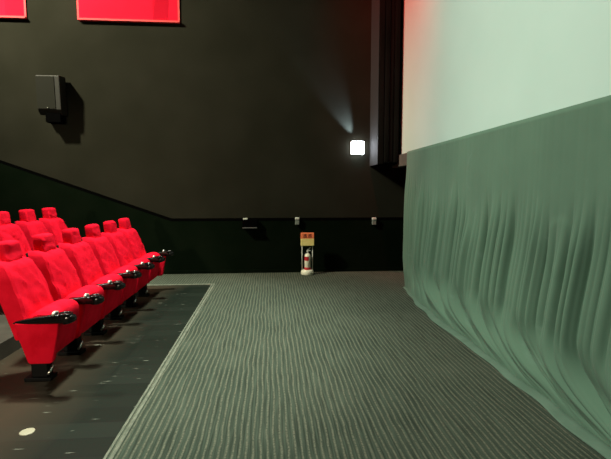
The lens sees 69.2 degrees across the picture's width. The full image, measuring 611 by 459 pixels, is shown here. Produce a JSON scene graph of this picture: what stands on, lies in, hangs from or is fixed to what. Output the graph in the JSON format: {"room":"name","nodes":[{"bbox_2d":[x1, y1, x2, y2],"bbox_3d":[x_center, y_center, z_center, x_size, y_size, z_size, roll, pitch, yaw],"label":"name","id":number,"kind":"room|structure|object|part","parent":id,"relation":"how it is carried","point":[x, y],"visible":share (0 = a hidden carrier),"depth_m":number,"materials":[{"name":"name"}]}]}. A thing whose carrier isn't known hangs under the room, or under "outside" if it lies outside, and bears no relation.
{"room":"movie theater","nodes":[
{"label":"movie theater","id":0,"kind":"room"},
{"bbox_2d":[0,304,21,360],"bbox_3d":[-7.166,1.098,-0.491,9.620,0.900,15.970,0,5,-5],"label":"floor","id":1,"kind":"structure","parent":0,"point":[9,345],"depth_m":4.12,"materials":[{"name":"grey carpet"}]},
{"bbox_2d":[0,211,30,256],"bbox_3d":[-3.168,0.352,5.016,0.675,1.108,0.580,0,5,-5],"label":"chair","id":2,"kind":"object","parent":1,"relation":"on","point":[8,231],"visible":0.2,"depth_m":5.00,"materials":[{"name":"red fabric"}]},
{"bbox_2d":[14,209,47,249],"bbox_3d":[-3.212,0.303,5.568,0.675,1.108,0.580,0,5,-5],"label":"chair","id":3,"kind":"object","parent":1,"relation":"on","point":[28,223],"visible":0.29,"depth_m":5.44,"materials":[{"name":"red fabric"}]},
{"bbox_2d":[38,207,67,247],"bbox_3d":[-3.259,0.250,6.157,0.675,1.108,0.657,0,5,-5],"label":"chair","id":4,"kind":"object","parent":1,"relation":"on","point":[54,225],"visible":0.32,"depth_m":5.99,"materials":[{"name":"red fabric"}]},
{"bbox_2d":[0,285,210,458],"bbox_3d":[-4.285,1.576,-0.218,15.400,0.100,15.970,0,5,-5],"label":"floor","id":5,"kind":"structure","parent":0,"point":[79,413],"depth_m":3.43,"materials":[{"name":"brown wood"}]},
{"bbox_2d":[19,428,34,435],"bbox_3d":[-1.731,1.258,2.756,0.088,0.005,0.088,0,5,-5],"label":"disc","id":6,"kind":"object","parent":5,"relation":"on","point":[28,431],"visible":1,"depth_m":2.75,"materials":[{"name":"beige"}]},
{"bbox_2d":[0,240,78,381],"bbox_3d":[-2.038,0.642,3.456,0.675,1.108,0.580,0,5,-5],"label":"chair","id":7,"kind":"object","parent":5,"relation":"on","point":[43,326],"visible":1,"depth_m":3.29,"materials":[{"name":"red fabric"}]},
{"bbox_3d":[-2.193,0.508,3.470,0.370,0.572,0.504,0,5,-5],"label":"backrest","id":8,"kind":"part","parent":7,"relation":"part of","materials":[{"name":"red fabric"}]},
{"bbox_3d":[-1.948,0.826,3.239,0.303,0.309,0.048,0,5,-5],"label":"panel","id":9,"kind":"part","parent":7,"relation":"part of","materials":[{"name":"red fabric"}]},
{"bbox_3d":[-1.900,0.651,3.227,0.435,0.074,0.088,0,5,-5],"label":"armrest","id":10,"kind":"part","parent":7,"relation":"part of","materials":[{"name":"black plastic"}]},
{"bbox_3d":[-1.978,0.767,3.510,0.212,0.379,0.424,0,5,-5],"label":"seat","id":11,"kind":"part","parent":7,"relation":"part of","materials":[{"name":"red fabric"}]},
{"bbox_2d":[25,233,104,355],"bbox_3d":[-2.083,0.593,4.007,0.675,1.108,0.580,0,5,-5],"label":"chair","id":12,"kind":"object","parent":5,"relation":"on","point":[63,281],"visible":0.81,"depth_m":3.90,"materials":[{"name":"red fabric"}]},
{"bbox_3d":[-2.238,0.459,4.021,0.369,0.572,0.504,0,5,-5],"label":"backrest","id":13,"kind":"part","parent":12,"relation":"part of","materials":[{"name":"red fabric"}]},
{"bbox_3d":[-2.015,0.777,3.788,0.258,0.309,0.048,0,5,-5],"label":"panel","id":14,"kind":"part","parent":12,"relation":"part of","materials":[{"name":"red fabric"}]},
{"bbox_3d":[-2.022,0.718,4.062,0.212,0.379,0.424,0,5,-5],"label":"seat","id":15,"kind":"part","parent":12,"relation":"part of","materials":[{"name":"red fabric"}]},
{"bbox_3d":[-1.944,0.602,3.778,0.435,0.074,0.088,0,5,-5],"label":"armrest","id":16,"kind":"part","parent":12,"relation":"part of","materials":[{"name":"black plastic"}]},
{"bbox_2d":[56,228,125,335],"bbox_3d":[-2.127,0.543,4.558,0.675,1.108,0.580,0,5,-5],"label":"chair","id":17,"kind":"object","parent":5,"relation":"on","point":[80,253],"visible":0.83,"depth_m":4.44,"materials":[{"name":"red fabric"}]},
{"bbox_3d":[-2.282,0.410,4.572,0.370,0.572,0.504,0,5,-5],"label":"backrest","id":18,"kind":"part","parent":17,"relation":"part of","materials":[{"name":"red fabric"}]},
{"bbox_3d":[-2.059,0.728,4.339,0.258,0.309,0.048,0,5,-5],"label":"panel","id":19,"kind":"part","parent":17,"relation":"part of","materials":[{"name":"red fabric"}]},
{"bbox_3d":[-2.066,0.670,4.613,0.212,0.378,0.424,0,5,-5],"label":"seat","id":20,"kind":"part","parent":17,"relation":"part of","materials":[{"name":"red fabric"}]},
{"bbox_3d":[-1.988,0.553,4.329,0.435,0.074,0.088,0,5,-5],"label":"armrest","id":21,"kind":"part","parent":17,"relation":"part of","materials":[{"name":"black plastic"}]},
{"bbox_2d":[81,224,141,319],"bbox_3d":[-2.171,0.494,5.109,0.675,1.108,0.580,0,5,-5],"label":"chair","id":22,"kind":"object","parent":5,"relation":"on","point":[102,248],"visible":0.73,"depth_m":5.00,"materials":[{"name":"red fabric"}]},
{"bbox_3d":[-2.324,0.360,5.123,0.373,0.572,0.504,0,5,-5],"label":"backrest","id":23,"kind":"part","parent":22,"relation":"part of","materials":[{"name":"red fabric"}]},
{"bbox_3d":[-2.103,0.679,4.890,0.258,0.309,0.048,0,5,-5],"label":"panel","id":24,"kind":"part","parent":22,"relation":"part of","materials":[{"name":"red fabric"}]},
{"bbox_3d":[-2.111,0.620,5.164,0.212,0.378,0.424,0,5,-5],"label":"seat","id":25,"kind":"part","parent":22,"relation":"part of","materials":[{"name":"red fabric"}]},
{"bbox_3d":[-2.032,0.504,4.880,0.435,0.074,0.088,0,5,-5],"label":"armrest","id":26,"kind":"part","parent":22,"relation":"part of","materials":[{"name":"black plastic"}]},
{"bbox_2d":[101,221,154,306],"bbox_3d":[-2.215,0.445,5.660,0.675,1.108,0.580,0,5,-5],"label":"chair","id":27,"kind":"object","parent":5,"relation":"on","point":[117,239],"visible":0.67,"depth_m":5.55,"materials":[{"name":"red fabric"}]},
{"bbox_3d":[-2.369,0.311,5.674,0.372,0.572,0.504,0,5,-5],"label":"backrest","id":28,"kind":"part","parent":27,"relation":"part of","materials":[{"name":"red fabric"}]},
{"bbox_3d":[-2.147,0.630,5.441,0.258,0.309,0.048,0,5,-5],"label":"panel","id":29,"kind":"part","parent":27,"relation":"part of","materials":[{"name":"red fabric"}]},
{"bbox_3d":[-2.155,0.571,5.715,0.212,0.378,0.424,0,5,-5],"label":"seat","id":30,"kind":"part","parent":27,"relation":"part of","materials":[{"name":"red fabric"}]},
{"bbox_3d":[-2.076,0.454,5.431,0.435,0.074,0.088,0,5,-5],"label":"armrest","id":31,"kind":"part","parent":27,"relation":"part of","materials":[{"name":"black plastic"}]},
{"bbox_2d":[117,218,173,296],"bbox_3d":[-2.262,0.393,6.249,0.675,1.108,0.657,0,5,-5],"label":"chair","id":32,"kind":"object","parent":5,"relation":"on","point":[158,259],"visible":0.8,"depth_m":6.14,"materials":[{"name":"red fabric"}]},
{"bbox_3d":[-2.414,0.262,6.225,0.370,0.572,0.504,0,5,-5],"label":"backrest","id":33,"kind":"part","parent":32,"relation":"part of","materials":[{"name":"red fabric"}]},
{"bbox_3d":[-2.192,0.581,5.992,0.258,0.309,0.048,0,5,-5],"label":"panel","id":34,"kind":"part","parent":32,"relation":"part of","materials":[{"name":"red fabric"}]},
{"bbox_3d":[-2.199,0.523,6.266,0.212,0.377,0.424,0,5,-5],"label":"seat","id":35,"kind":"part","parent":32,"relation":"part of","materials":[{"name":"red fabric"}]},
{"bbox_3d":[-2.120,0.405,5.982,0.435,0.074,0.088,0,5,-5],"label":"armrest","id":36,"kind":"part","parent":32,"relation":"part of","materials":[{"name":"black plastic"}]},
{"bbox_3d":[-2.213,0.531,6.545,0.303,0.309,0.048,0,5,-5],"label":"panel","id":37,"kind":"part","parent":32,"relation":"part of","materials":[{"name":"red fabric"}]},
{"bbox_3d":[-2.165,0.356,6.533,0.435,0.074,0.088,0,5,-5],"label":"armrest","id":38,"kind":"part","parent":32,"relation":"part of","materials":[{"name":"black plastic"}]},
{"bbox_2d":[103,271,605,458],"bbox_3d":[0.488,1.477,0.234,5.710,0.016,15.726,0,5,-5],"label":"carpet","id":39,"kind":"object","parent":5,"relation":"on","point":[287,365],"visible":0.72,"depth_m":3.35,"materials":[{"name":"grey carpet"}]},
{"bbox_3d":[-0.875,1.527,-0.322,0.056,0.016,14.830,0,5,-5],"label":"edge trim","id":40,"kind":"part","parent":39,"relation":"part of","materials":[{"name":"carpet"}]},
{"bbox_3d":[-2.177,0.876,6.984,1.475,0.015,0.044,0,5,-5],"label":"edge trim","id":41,"kind":"part","parent":39,"relation":"part of","materials":[{"name":"carpet"}]},
{"bbox_2d":[301,233,313,274],"bbox_3d":[0.032,0.425,7.816,0.230,0.740,0.226,0,5,-5],"label":"stand","id":42,"kind":"object","parent":39,"relation":"on","point":[307,239],"visible":0.95,"depth_m":7.75,"materials":[{"name":"beige plastic"}]},
{"bbox_2d":[303,247,310,269],"bbox_3d":[0.032,0.506,7.825,0.124,0.404,0.116,2,6,24],"label":"fire extinguisher","id":43,"kind":"object","parent":42,"relation":"on","point":[307,258],"visible":1,"depth_m":7.79,"materials":[{"name":"beige metal"}]},
{"bbox_2d":[403,95,610,458],"bbox_3d":[1.765,0.237,2.527,0.255,2.054,8.355,0,5,-5],"label":"drape","id":44,"kind":"object","parent":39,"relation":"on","point":[507,227],"visible":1,"depth_m":3.44,"materials":[{"name":"green fabric"}]},
{"bbox_2d":[0,0,406,217],"bbox_3d":[-4.925,-3.269,7.391,15.600,8.400,0.100,0,5,-5],"label":"wall","id":45,"kind":"structure","parent":0,"point":[235,108],"depth_m":7.70,"materials":[{"name":"paint"}]},
{"bbox_2d":[0,0,26,19],"bbox_3d":[-5.439,-4.910,7.119,1.654,2.884,0.068,0,5,-5],"label":"acoustic panel","id":46,"kind":"object","parent":45,"relation":"attached to","point":[9,9],"visible":1,"depth_m":7.28,"materials":[{"name":"red fabric"}]},
{"bbox_2d":[35,75,66,123],"bbox_3d":[-4.196,-2.155,7.344,0.370,0.768,0.308,0,5,-5],"label":"wall speaker","id":47,"kind":"object","parent":45,"relation":"attached to","point":[50,89],"visible":1,"depth_m":7.22,"materials":[{"name":"black paint"}]},
{"bbox_2d":[35,76,55,108],"bbox_3d":[-4.222,-2.225,7.198,0.285,0.514,0.036,0,5,-5],"label":"grille","id":48,"kind":"object","parent":47,"relation":"attached to","point":[45,85],"depth_m":7.19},
{"bbox_2d":[76,0,179,23],"bbox_3d":[-2.960,-4.927,7.316,1.658,2.884,0.068,0,5,-5],"label":"acoustic panel","id":49,"kind":"object","parent":45,"relation":"attached to","point":[131,11],"visible":1,"depth_m":7.40,"materials":[{"name":"red fabric"}]},
{"bbox_2d":[0,163,403,270],"bbox_3d":[-2.926,-0.806,7.714,11.400,3.235,0.014,0,5,-5],"label":"wainscot","id":50,"kind":"object","parent":45,"relation":"attached to","point":[275,244],"depth_m":7.92,"materials":[{"name":"paint"}]},
{"bbox_2d":[0,160,403,220],"bbox_3d":[-2.926,-1.281,7.669,11.400,2.280,0.018,0,5,-5],"label":"trim","id":51,"kind":"structure","parent":45,"relation":"attached to","point":[1,161],"depth_m":7.82,"materials":[{"name":"black paint"}]},
{"bbox_2d":[242,218,256,227],"bbox_3d":[-0.987,-0.114,7.861,0.260,0.180,0.125,0,5,-5],"label":"wall box","id":52,"kind":"object","parent":45,"relation":"attached to","point":[246,223],"visible":1,"depth_m":7.83,"materials":[{"name":"black paint"}]},
{"bbox_2d":[163,267,402,273],"bbox_3d":[-0.124,0.752,8.060,5.780,0.070,0.020,0,5,-5],"label":"baseboard","id":53,"kind":"structure","parent":45,"relation":"attached to","point":[394,268],"depth_m":8.02,"materials":[{"name":"fabric"}]},
{"bbox_2d":[295,217,298,224],"bbox_3d":[-0.150,-0.152,7.952,0.076,0.130,0.070,0,5,-5],"label":"wall fitting","id":54,"kind":"object","parent":45,"relation":"attached to","point":[296,218],"visible":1,"depth_m":7.93,"materials":[{"name":"grey plastic"}]},
{"bbox_2d":[350,141,363,154],"bbox_3d":[0.929,-1.463,7.928,0.240,0.240,0.085,0,5,-5],"label":"wall lamp","id":55,"kind":"object","parent":45,"relation":"attached to","point":[356,147],"visible":1,"depth_m":7.89,"materials":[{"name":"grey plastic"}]},
{"bbox_2d":[370,0,400,165],"bbox_3d":[1.354,-4.206,7.423,0.335,6.200,0.670,0,5,-5],"label":"curtain","id":56,"kind":"object","parent":45,"relation":"attached to","point":[386,14],"visible":1,"depth_m":7.32,"materials":[{"name":"grey fabric"}]},
{"bbox_2d":[392,0,610,167],"bbox_3d":[2.149,-2.464,0.829,0.150,7.738,13.740,0,5,-5],"label":"screen","id":57,"kind":"object","parent":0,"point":[467,67],"visible":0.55,"depth_m":4.39,"materials":[{"name":"white fabric"}]},
{"bbox_3d":[2.149,-0.578,0.997,0.150,0.195,13.740,0,5,-5],"label":"frame","id":58,"kind":"part","parent":57,"relation":"part of","materials":[{"name":"black"}]}
]}

